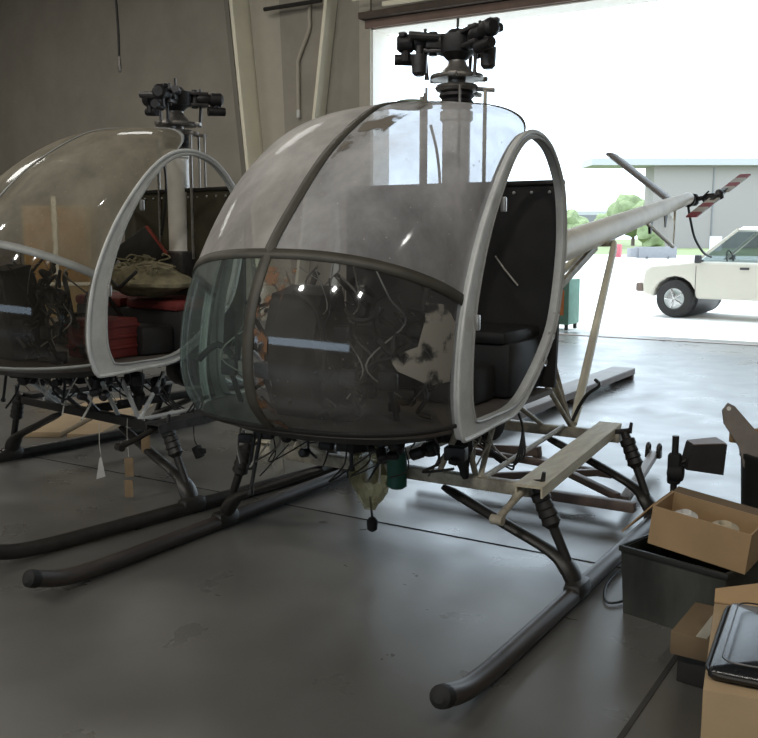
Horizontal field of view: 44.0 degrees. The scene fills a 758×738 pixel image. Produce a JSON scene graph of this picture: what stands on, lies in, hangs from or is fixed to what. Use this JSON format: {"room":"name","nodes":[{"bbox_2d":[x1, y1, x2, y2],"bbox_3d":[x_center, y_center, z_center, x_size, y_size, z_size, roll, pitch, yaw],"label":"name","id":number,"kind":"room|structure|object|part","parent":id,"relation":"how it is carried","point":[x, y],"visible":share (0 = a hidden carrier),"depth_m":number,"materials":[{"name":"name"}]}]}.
{"room":"aircraft hangar","nodes":[
{"label":"aircraft hangar","id":0,"kind":"room"},
{"bbox_2d":[0,0,583,306],"bbox_3d":[1.552,-4.388,14.848,27.000,7.500,0.500,5,9,31],"label":"wall","id":1,"kind":"structure","parent":0,"point":[60,78],"depth_m":18.44,"materials":[{"name":"paint"}]},
{"bbox_2d":[359,0,371,106],"bbox_3d":[-0.225,-3.654,15.721,0.235,5.800,0.075,5,9,31],"label":"trim","id":2,"kind":"structure","parent":1,"relation":"attached to","point":[365,35],"depth_m":15.49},
{"bbox_2d":[382,0,423,6],"bbox_3d":[4.997,-5.403,11.974,11.600,0.070,0.050,5,9,31],"label":"trim","id":3,"kind":"structure","parent":1,"relation":"attached to","point":[390,2],"depth_m":14.82,"materials":[{"name":"beige wood"}]},
{"bbox_2d":[358,0,580,28],"bbox_3d":[4.854,-5.223,12.343,11.900,0.130,0.080,5,9,31],"label":"trim","id":4,"kind":"structure","parent":1,"relation":"attached to","point":[509,4],"depth_m":14.50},
{"bbox_2d":[372,0,663,104],"bbox_3d":[5.003,-2.782,12.936,11.700,4.860,0.520,5,9,31],"label":"door","id":5,"kind":"structure","parent":1,"relation":"in","point":[380,36],"depth_m":14.99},
{"bbox_2d":[0,318,757,737],"bbox_3d":[-4.022,0.752,6.413,27.000,0.300,21.800,5,9,31],"label":"floor","id":6,"kind":"structure","parent":0,"point":[284,621],"depth_m":3.91,"materials":[{"name":"concrete"}]},
{"bbox_2d":[23,206,90,317],"bbox_3d":[-5.881,-2.071,17.377,1.220,2.200,0.522,0,8,0],"label":"storage cabinet","id":7,"kind":"object","parent":6,"relation":"on","point":[80,279],"visible":0.22,"depth_m":17.16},
{"bbox_3d":[-6.201,-2.264,17.101,0.500,1.300,0.012,0,8,0],"label":"door","id":8,"kind":"part","parent":7,"relation":"part of","materials":[{"name":"brown wood"}]},
{"bbox_3d":[-5.901,-2.036,17.129,0.090,2.200,0.020,0,8,0],"label":"post","id":9,"kind":"part","parent":7,"relation":"part of","materials":[{"name":"grey metal"}]},
{"bbox_3d":[-5.581,-2.264,17.101,0.500,1.300,0.012,0,8,0],"label":"door","id":10,"kind":"part","parent":7,"relation":"part of","materials":[{"name":"brown wood"}]},
{"bbox_2d":[24,398,152,438],"bbox_3d":[-2.335,0.392,7.737,0.590,0.040,1.550,0,8,3],"label":"wooden boards","id":11,"kind":"object","parent":6,"relation":"on","point":[67,423],"visible":0.49,"depth_m":7.27,"materials":[{"name":"wood"}]},
{"bbox_2d":[0,78,387,559],"bbox_3d":[-1.591,-0.555,5.726,1.985,2.480,2.953,7,11,39],"label":"helicopter","id":12,"kind":"object","parent":6,"relation":"on","point":[99,179],"visible":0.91,"depth_m":5.20,"materials":[{"name":"metal"}]},
{"bbox_3d":[-2.272,0.093,5.683,0.059,0.214,0.030,2,8,16],"label":"push rod","id":13,"kind":"part","parent":12,"relation":"part of","materials":[{"name":"black metal"}]},
{"bbox_3d":[-2.244,0.428,6.095,0.661,0.380,0.110,7,11,39],"label":"gear leg","id":14,"kind":"part","parent":12,"relation":"part of","materials":[{"name":"black metal"}]},
{"bbox_3d":[-2.062,-1.008,5.580,0.620,0.860,1.180,7,11,39],"label":"canopy pane","id":15,"kind":"part","parent":12,"relation":"part of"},
{"bbox_3d":[-2.083,-0.051,5.203,1.254,0.039,0.406,7,11,39],"label":"chin trim","id":16,"kind":"part","parent":12,"relation":"part of","materials":[{"name":"grey metal"}]},
{"bbox_3d":[-1.844,0.103,5.506,0.031,0.185,0.088,1,8,7],"label":"push rod","id":17,"kind":"part","parent":12,"relation":"part of","materials":[{"name":"black metal"}]},
{"bbox_3d":[-1.587,-0.952,5.186,0.620,0.860,1.180,7,11,39],"label":"canopy pane","id":18,"kind":"part","parent":12,"relation":"part of","materials":[{"name":"clear glass"}]},
{"bbox_2d":[96,423,104,478],"bbox_3d":[-1.535,0.452,5.152,0.050,0.310,0.005,-4,9,-27],"label":"paper tag","id":19,"kind":"object","parent":12,"relation":"hanging from","point":[100,473],"visible":1,"depth_m":5.16,"materials":[{"name":"white paper"}]},
{"bbox_2d":[65,316,139,358],"bbox_3d":[-1.569,-0.182,5.333,0.315,0.220,0.275,5,9,31],"label":"bin","id":20,"kind":"object","parent":12,"relation":"on","point":[122,335],"visible":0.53,"depth_m":5.26,"materials":[{"name":"red plastic"}]},
{"bbox_2d":[75,292,170,306],"bbox_3d":[-1.658,-0.456,6.100,0.500,0.060,0.420,7,11,39],"label":"cushion","id":21,"kind":"object","parent":12,"relation":"on","point":[120,299],"depth_m":5.88,"materials":[{"name":"red fabric"}]},
{"bbox_2d":[124,418,133,496],"bbox_3d":[-1.418,0.503,5.302,0.055,0.455,0.004,0,8,1],"label":"paper tag","id":22,"kind":"object","parent":12,"relation":"hanging from","point":[129,468],"visible":0.98,"depth_m":5.31,"materials":[{"name":"brown paper"}]},
{"bbox_2d":[116,226,168,261],"bbox_3d":[-1.511,-0.741,5.947,0.345,0.332,0.074,0,8,-3],"label":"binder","id":23,"kind":"object","parent":12,"relation":"on","point":[144,241],"visible":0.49,"depth_m":5.91,"materials":[{"name":"black plastic"}]},
{"bbox_2d":[141,412,149,452],"bbox_3d":[-1.315,0.356,5.275,0.050,0.235,0.004,-2,8,-12],"label":"paper tag","id":24,"kind":"object","parent":12,"relation":"hanging from","point":[145,442],"visible":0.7,"depth_m":5.28,"materials":[{"name":"brown paper"}]},
{"bbox_2d":[110,253,193,297],"bbox_3d":[-1.391,-0.562,5.615,0.585,0.264,0.611,0,8,-3],"label":"heap","id":25,"kind":"object","parent":12,"relation":"on","point":[154,279],"visible":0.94,"depth_m":5.44,"materials":[{"name":"fabric"}]},
{"bbox_3d":[-1.434,-0.289,5.954,1.100,0.250,0.420,7,11,39],"label":"seat","id":26,"kind":"part","parent":12,"relation":"part of","materials":[{"name":"black leather"}]},
{"bbox_3d":[-1.251,0.545,5.275,0.661,0.380,0.110,7,11,39],"label":"gear leg","id":27,"kind":"part","parent":12,"relation":"part of","materials":[{"name":"black metal"}]},
{"bbox_3d":[-1.440,-1.114,6.145,0.018,0.770,0.018,-4,9,-27],"label":"control rod","id":28,"kind":"part","parent":12,"relation":"part of","materials":[{"name":"metal"}]},
{"bbox_3d":[-1.178,-0.612,5.240,0.041,1.208,1.082,7,11,39],"label":"door frame","id":29,"kind":"part","parent":12,"relation":"part of","materials":[{"name":"grey metal"}]},
{"bbox_2d":[127,295,204,311],"bbox_3d":[-1.228,-0.406,5.745,0.500,0.060,0.420,7,11,39],"label":"cushion","id":30,"kind":"object","parent":12,"relation":"on","point":[173,303],"depth_m":5.58,"materials":[{"name":"red fabric"}]},
{"bbox_3d":[-1.536,-1.355,5.678,1.252,0.213,0.281,7,11,39],"label":"trim","id":31,"kind":"part","parent":12,"relation":"part of","materials":[{"name":"grey metal"}]},
{"bbox_3d":[-1.476,0.298,7.008,0.663,0.380,0.111,5,9,31],"label":"gear leg","id":32,"kind":"part","parent":12,"relation":"part of","materials":[{"name":"grey metal"}]},
{"bbox_3d":[-1.270,-1.148,6.030,1.200,0.022,0.060,7,11,39],"label":"rail","id":33,"kind":"part","parent":12,"relation":"part of","materials":[{"name":"black metal"}]},
{"bbox_3d":[-1.175,-1.077,5.887,0.018,0.770,0.018,-4,9,-27],"label":"control rod","id":34,"kind":"part","parent":12,"relation":"part of","materials":[{"name":"metal"}]},
{"bbox_2d":[192,402,205,458],"bbox_3d":[-1.029,0.352,5.354,0.090,0.330,0.040,5,9,31],"label":"connector","id":35,"kind":"object","parent":12,"relation":"hanging from","point":[198,451],"visible":0.96,"depth_m":5.36,"materials":[{"name":"black rubber"}]},
{"bbox_3d":[-1.175,-1.173,6.150,0.013,0.685,0.013,-4,9,-27],"label":"control rod","id":36,"kind":"part","parent":12,"relation":"part of","materials":[{"name":"metal"}]},
{"bbox_3d":[-1.108,-1.149,5.984,0.013,0.685,0.013,3,8,17],"label":"control rod","id":37,"kind":"part","parent":12,"relation":"part of","materials":[{"name":"metal"}]},
{"bbox_3d":[-0.481,0.415,6.186,0.111,0.380,0.663,-7,11,-41],"label":"gear leg","id":38,"kind":"part","parent":12,"relation":"part of","materials":[{"name":"black metal"}]},
{"bbox_2d":[224,0,337,320],"bbox_3d":[-1.657,-4.529,16.191,2.520,7.400,0.520,5,9,31],"label":"steel column","id":39,"kind":"structure","parent":6,"relation":"on","point":[264,47],"depth_m":16.36,"materials":[{"name":"metal"}]},
{"bbox_2d":[263,0,322,11],"bbox_3d":[-1.462,-6.142,15.817,1.200,0.067,0.070,5,9,31],"label":"pipe","id":40,"kind":"object","parent":39,"relation":"attached to","point":[307,2],"visible":1,"depth_m":15.79,"materials":[{"name":"black metal"}]},
{"bbox_3d":[-1.181,-4.516,16.105,1.420,7.400,0.020,5,9,31],"label":"web panel","id":41,"kind":"part","parent":39,"relation":"part of","materials":[{"name":"paint"}]},
{"bbox_2d":[296,4,311,118],"bbox_3d":[-1.276,-5.506,15.958,0.335,2.401,0.067,5,9,31],"label":"conduit","id":42,"kind":"object","parent":39,"relation":"attached to","point":[298,111],"visible":0.98,"depth_m":16.04,"materials":[{"name":"grey metal"}]},
{"bbox_2d":[32,456,621,567],"bbox_3d":[-3.554,0.494,7.147,26.801,0.003,0.007,5,10,32],"label":"joint","id":43,"kind":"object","parent":6,"relation":"on","point":[32,456],"depth_m":5.00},
{"bbox_2d":[22,17,750,709],"bbox_3d":[1.409,-0.703,6.452,1.985,2.568,7.804,5,9,31],"label":"helicopter","id":44,"kind":"object","parent":6,"relation":"on","point":[454,283],"visible":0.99,"depth_m":3.86,"materials":[{"name":"metal"}]},
{"bbox_3d":[-0.567,0.345,4.195,0.059,0.214,0.030,1,8,8],"label":"push rod","id":45,"kind":"part","parent":44,"relation":"part of","materials":[{"name":"black metal"}]},
{"bbox_3d":[-0.535,0.404,4.035,0.073,0.284,0.031,0,8,2],"label":"push rod","id":46,"kind":"part","parent":44,"relation":"part of","materials":[{"name":"black metal"}]},
{"bbox_3d":[-0.493,-0.474,4.555,0.041,1.208,1.082,5,9,31],"label":"door frame","id":47,"kind":"part","parent":44,"relation":"part of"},
{"bbox_3d":[-0.540,0.629,4.686,0.661,0.380,0.110,5,9,31],"label":"gear leg","id":48,"kind":"part","parent":44,"relation":"part of","materials":[{"name":"black metal"}]},
{"bbox_2d":[269,436,284,475],"bbox_3d":[-0.467,0.352,4.329,0.090,0.300,0.028,5,9,31],"label":"rag","id":49,"kind":"object","parent":44,"relation":"hanging from","point":[278,465],"visible":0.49,"depth_m":4.34,"materials":[{"name":"grey fabric"}]},
{"bbox_3d":[-0.368,-0.760,4.121,0.620,0.860,1.180,5,9,31],"label":"canopy pane","id":50,"kind":"part","parent":44,"relation":"part of","materials":[{"name":"clear glass"}]},
{"bbox_3d":[-0.315,0.197,3.746,1.254,0.039,0.406,5,9,31],"label":"chin trim","id":51,"kind":"part","parent":44,"relation":"part of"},
{"bbox_3d":[-0.119,0.346,4.081,0.031,0.185,0.088,0,8,-1],"label":"push rod","id":52,"kind":"part","parent":44,"relation":"part of","materials":[{"name":"black metal"}]},
{"bbox_3d":[-0.074,-0.081,3.430,0.814,0.670,0.261,0,8,-1],"label":"canopy pane","id":53,"kind":"part","parent":44,"relation":"part of","materials":[{"name":"clear glass"}]},
{"bbox_2d":[359,455,386,531],"bbox_3d":[-0.037,0.485,4.334,0.214,0.545,0.157,5,9,31],"label":"plastic bag","id":54,"kind":"object","parent":44,"relation":"hanging from","point":[372,522],"visible":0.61,"depth_m":4.32,"materials":[{"name":"plastic"}]},
{"bbox_2d":[348,315,419,337],"bbox_3d":[-0.031,-0.216,4.695,0.500,0.060,0.420,5,9,31],"label":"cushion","id":55,"kind":"object","parent":44,"relation":"on","point":[386,331],"depth_m":4.49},
{"bbox_2d":[387,450,406,489],"bbox_3d":[0.080,0.389,4.172,0.090,0.290,0.089,5,9,31],"label":"canister","id":56,"kind":"object","parent":44,"relation":"hanging from","point":[394,467],"visible":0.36,"depth_m":4.15,"materials":[{"name":"green metal"}]},
{"bbox_3d":[0.160,-0.715,3.800,0.620,0.860,1.180,5,9,31],"label":"canopy pane","id":57,"kind":"part","parent":44,"relation":"part of","materials":[{"name":"clear glass"}]},
{"bbox_2d":[399,99,420,101],"bbox_3d":[0.151,-1.230,4.348,0.200,0.036,0.200,5,9,31],"label":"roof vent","id":58,"kind":"object","parent":44,"relation":"attached to","point":[408,100],"depth_m":4.28,"materials":[{"name":"grey metal"}]},
{"bbox_3d":[0.232,-1.038,4.636,0.013,0.685,0.013,-6,10,-36],"label":"control rod","id":59,"kind":"part","parent":44,"relation":"part of","materials":[{"name":"metal"}]},
{"bbox_3d":[0.215,-0.053,4.583,1.100,0.250,0.420,5,9,31],"label":"seat","id":60,"kind":"part","parent":44,"relation":"part of","materials":[{"name":"black leather"}]},
{"bbox_3d":[0.388,-1.025,4.546,0.013,0.685,0.013,-6,10,-36],"label":"control rod","id":61,"kind":"part","parent":44,"relation":"part of","materials":[{"name":"metal"}]},
{"bbox_2d":[407,320,538,344],"bbox_3d":[0.446,-0.174,4.404,0.500,0.060,0.420,5,9,31],"label":"cushion","id":62,"kind":"object","parent":44,"relation":"on","point":[490,333],"depth_m":4.26,"materials":[{"name":"black leather"}]},
{"bbox_3d":[0.517,-0.938,4.625,0.018,0.850,0.018,1,8,9],"label":"control rod","id":63,"kind":"part","parent":44,"relation":"part of","materials":[{"name":"grey metal"}]},
{"bbox_3d":[0.131,-1.118,4.293,1.252,0.213,0.281,5,9,31],"label":"trim","id":64,"kind":"part","parent":44,"relation":"part of","materials":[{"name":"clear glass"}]},
{"bbox_3d":[0.564,-0.383,3.912,0.041,1.208,1.082,5,9,31],"label":"door frame","id":65,"kind":"part","parent":44,"relation":"part of","materials":[{"name":"grey metal"}]},
{"bbox_3d":[0.614,-0.474,4.522,0.126,0.145,0.014,5,9,30],"label":"pull cord","id":66,"kind":"part","parent":44,"relation":"part of","materials":[{"name":"white metal"}]},
{"bbox_3d":[0.562,0.724,4.016,0.661,0.380,0.110,5,9,31],"label":"gear leg","id":67,"kind":"part","parent":44,"relation":"part of","materials":[{"name":"black metal"}]},
{"bbox_3d":[0.349,-0.915,4.679,1.200,0.022,0.060,5,9,31],"label":"rail","id":68,"kind":"part","parent":44,"relation":"part of","materials":[{"name":"metal"}]},
{"bbox_3d":[1.191,0.580,5.027,0.663,0.380,0.111,7,11,40],"label":"gear leg","id":69,"kind":"part","parent":44,"relation":"part of","materials":[{"name":"black metal"}]},
{"bbox_2d":[473,442,661,512],"bbox_3d":[1.086,0.578,5.756,1.360,0.149,1.340,5,9,31],"label":"steel dolly","id":70,"kind":"object","parent":6,"relation":"on","point":[614,500],"visible":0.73,"depth_m":5.42,"materials":[{"name":"metal"}]},
{"bbox_2d":[559,278,579,330],"bbox_3d":[2.869,-1.061,15.210,0.620,0.810,0.511,5,9,31],"label":"waste bin","id":71,"kind":"object","parent":6,"relation":"on","point":[569,310],"visible":0.37,"depth_m":14.94,"materials":[{"name":"teal plastic"}]},
{"bbox_3d":[2.789,-1.061,14.963,0.340,0.400,0.010,5,9,31],"label":"door","id":72,"kind":"part","parent":71,"relation":"part of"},
{"bbox_2d":[512,366,634,419],"bbox_3d":[1.660,0.244,8.506,0.242,0.115,3.500,5,10,32],"label":"rail","id":73,"kind":"object","parent":6,"relation":"on","point":[610,375],"visible":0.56,"depth_m":8.84,"materials":[{"name":"grey metal"}]},
{"bbox_2d":[617,654,677,737],"bbox_3d":[0.904,1.069,3.106,0.018,0.003,21.100,5,10,31],"label":"joint","id":74,"kind":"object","parent":6,"relation":"in","point":[629,724],"depth_m":3.06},
{"bbox_2d":[559,333,757,345],"bbox_3d":[4.883,-0.353,13.083,11.700,0.010,0.100,5,9,31],"label":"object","id":75,"kind":"structure","parent":6,"relation":"in","point":[559,333],"depth_m":13.50,"materials":[{"name":"black metal"}]},
{"bbox_2d":[603,435,726,603],"bbox_3d":[1.216,0.627,4.188,0.948,0.575,0.296,-7,11,-42],"label":"work light","id":76,"kind":"object","parent":6,"relation":"on","point":[706,455],"visible":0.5,"depth_m":4.33,"materials":[{"name":"black plastic"}]},
{"bbox_3d":[1.112,0.914,4.136,0.157,0.009,0.702,4,9,27],"label":"power cord","id":77,"kind":"part","parent":76,"relation":"part of","materials":[{"name":"black rubber"}]},
{"bbox_3d":[1.381,0.586,4.401,0.032,0.555,0.032,5,9,31],"label":"post","id":78,"kind":"part","parent":76,"relation":"part of","materials":[{"name":"black metal"}]},
{"bbox_3d":[1.520,0.337,4.365,0.144,0.014,0.136,0,8,0],"label":"plate","id":79,"kind":"part","parent":76,"relation":"part of","materials":[{"name":"grey metal"}]},
{"bbox_2d":[619,533,757,628],"bbox_3d":[1.238,0.845,3.703,0.355,0.280,0.455,-8,11,-43],"label":"plastic bin","id":80,"kind":"object","parent":6,"relation":"on","point":[660,585],"visible":0.67,"depth_m":3.62,"materials":[{"name":"plastic"}]},
{"bbox_2d":[622,486,757,574],"bbox_3d":[1.226,0.607,3.629,0.495,0.218,0.269,6,10,37],"label":"cardboard box","id":81,"kind":"object","parent":80,"relation":"on","point":[699,538],"visible":0.97,"depth_m":3.55,"materials":[{"name":"brown cardboard"}]},
{"bbox_2d":[675,509,697,517],"bbox_3d":[1.181,0.596,3.619,0.101,0.108,0.105,5,9,31],"label":"roll","id":82,"kind":"object","parent":81,"relation":"in","point":[682,511],"visible":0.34,"depth_m":3.61,"materials":[{"name":"white paper"}]},
{"bbox_2d":[712,520,738,530],"bbox_3d":[1.300,0.626,3.533,0.112,0.110,0.116,5,9,31],"label":"roll","id":83,"kind":"object","parent":81,"relation":"in","point":[725,523],"visible":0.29,"depth_m":3.53,"materials":[{"name":"beige paper"}]},
{"bbox_2d":[676,655,705,688],"bbox_3d":[1.145,0.998,3.231,0.140,0.110,0.260,7,10,39],"label":"box","id":84,"kind":"object","parent":6,"relation":"on","point":[690,671],"visible":0.16,"depth_m":3.15,"materials":[{"name":"black plastic"}]},
{"bbox_2d":[670,602,713,661],"bbox_3d":[1.141,0.904,3.208,0.200,0.082,0.300,5,10,33],"label":"carton","id":85,"kind":"object","parent":84,"relation":"on","point":[690,638],"visible":0.48,"depth_m":3.13,"materials":[{"name":"cardboard"}]},
{"bbox_2d":[701,583,757,737],"bbox_3d":[1.224,0.927,2.647,0.560,0.415,0.685,3,9,22],"label":"carton","id":86,"kind":"object","parent":6,"relation":"on","point":[729,710],"visible":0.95,"depth_m":2.42,"materials":[{"name":"brown cardboard"}]},
{"bbox_2d":[705,602,757,688],"bbox_3d":[1.211,0.777,2.566,0.552,0.051,0.532,4,9,26],"label":"case","id":87,"kind":"object","parent":86,"relation":"on","point":[732,658],"visible":1,"depth_m":2.57,"materials":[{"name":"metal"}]},
{"bbox_2d":[739,451,757,508],"bbox_3d":[1.838,0.638,4.338,0.344,0.510,0.344,5,9,31],"label":"waste bin","id":88,"kind":"object","parent":6,"relation":"on","point":[749,472],"visible":0.38,"depth_m":4.27,"materials":[{"name":"plastic"}]},
{"bbox_2d":[722,403,757,466],"bbox_3d":[1.685,0.374,4.293,0.245,0.445,0.016,0,8,0],"label":"bracket","id":89,"kind":"object","parent":88,"relation":"in","point":[745,436],"visible":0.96,"depth_m":4.28,"materials":[{"name":"grey metal"}]},
{"bbox_2d":[729,428,757,442],"bbox_3d":[1.808,0.307,4.322,0.380,0.120,0.020,0,8,0],"label":"wooden offcut","id":90,"kind":"object","parent":88,"relation":"in","point":[731,439],"visible":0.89,"depth_m":4.32,"materials":[{"name":"wood"}]},
{"bbox_3d":[-4.101,-6.903,5.195,27.600,0.200,22.100,5,9,31],"label":"ceiling","id":91,"kind":"structure","parent":0,"visible":0},
{"bbox_2d":[115,0,121,72],"bbox_3d":[-4.706,-6.868,16.659,0.177,3.101,0.067,5,9,31],"label":"hanging cable","id":92,"kind":"object","parent":91,"relation":"hanging from","point":[116,3],"visible":1,"depth_m":16.75,"materials":[{"name":"metal"}]},
{"bbox_3d":[-4.710,-6.992,16.644,0.168,2.851,0.044,5,9,31],"label":"cord","id":93,"kind":"part","parent":92,"relation":"part of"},
{"label":"outside","id":94,"kind":"structure","parent":0,"visible":0},
{"bbox_2d":[595,239,708,255],"bbox_3d":[128.619,-28.513,211.683,500.000,0.100,350.500,5,9,31],"label":"grass","id":95,"kind":"structure","parent":94,"point":[626,243],"depth_m":105.36,"materials":[{"name":"green plant"}]},
{"bbox_2d":[567,209,588,228],"bbox_3d":[31.536,-22.680,150.646,6.012,6.084,5.188,5,9,31],"label":"tree","id":96,"kind":"object","parent":95,"relation":"on","point":[573,218],"visible":0.32,"depth_m":149.10,"materials":[{"name":"green plant"}]},
{"bbox_2d":[577,211,606,221],"bbox_3d":[42.857,-28.885,192.908,11.753,7.010,10.403,5,9,31],"label":"building","id":97,"kind":"structure","parent":95,"relation":"on","point":[590,215],"depth_m":189.51,"materials":[{"name":"white"}]},
{"bbox_2d":[594,213,606,220],"bbox_3d":[40.334,-24.883,165.144,5.191,5.728,5.419,5,9,31],"label":"tree","id":98,"kind":"object","parent":95,"relation":"on","point":[599,216],"visible":0.08,"depth_m":164.03,"materials":[{"name":"green plant"}]},
{"bbox_2d":[607,194,643,245],"bbox_3d":[37.806,-22.316,140.170,8.458,7.682,7.853,5,9,31],"label":"tree","id":99,"kind":"object","parent":95,"relation":"on","point":[624,202],"visible":0.34,"depth_m":138.23,"materials":[{"name":"green plant"}]},
{"bbox_2d":[637,225,664,246],"bbox_3d":[31.626,-15.142,108.088,3.380,3.678,3.557,5,9,31],"label":"tree","id":100,"kind":"object","parent":95,"relation":"on","point":[648,240],"visible":0.53,"depth_m":106.97,"materials":[{"name":"green plant"}]},
{"bbox_2d":[582,158,757,247],"bbox_3d":[55.595,-21.039,119.585,53.075,11.052,35.541,5,9,31],"label":"hangar","id":101,"kind":"structure","parent":95,"relation":"on","point":[738,208],"depth_m":117.72,"materials":[{"name":"white metal"}]},
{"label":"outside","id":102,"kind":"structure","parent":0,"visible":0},
{"bbox_2d":[559,254,757,341],"bbox_3d":[21.219,-3.916,38.572,160.000,0.100,60.000,5,9,31],"label":"pavement","id":103,"kind":"structure","parent":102,"point":[627,311],"depth_m":18.57,"materials":[{"name":"grey concrete"}]},
{"bbox_2d":[616,244,621,256],"bbox_3d":[16.827,-8.335,66.006,0.450,0.900,0.450,5,9,31],"label":"utility box","id":104,"kind":"object","parent":103,"relation":"on","point":[619,246],"visible":0.52,"depth_m":65.78,"materials":[{"name":"red metal"}]},
{"bbox_2d":[627,247,676,258],"bbox_3d":[18.005,-7.689,61.950,3.000,0.757,1.200,0,8,0],"label":"flatbed trailer","id":105,"kind":"object","parent":103,"relation":"on","point":[636,252],"visible":0.98,"depth_m":61.37,"materials":[{"name":"grey metal"}]},
{"bbox_2d":[636,226,757,316],"bbox_3d":[7.236,-1.792,16.869,4.760,1.810,2.020,6,10,38],"label":"pickup truck","id":106,"kind":"object","parent":103,"relation":"on","point":[699,286],"visible":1,"depth_m":16.87,"materials":[{"name":"paint"}]},
{"bbox_2d":[694,255,703,262],"bbox_3d":[5.765,-1.979,16.875,0.118,0.150,0.239,6,10,38],"label":"mirror","id":107,"kind":"object","parent":106,"relation":"attached to","point":[697,258],"depth_m":16.80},
{"bbox_2d":[709,236,721,248],"bbox_3d":[25.165,-9.370,70.080,0.900,1.100,0.080,0,8,0],"label":"sign board","id":108,"kind":"object","parent":103,"relation":"on","point":[714,240],"visible":0.51,"depth_m":70.00,"materials":[{"name":"white"}]}
]}

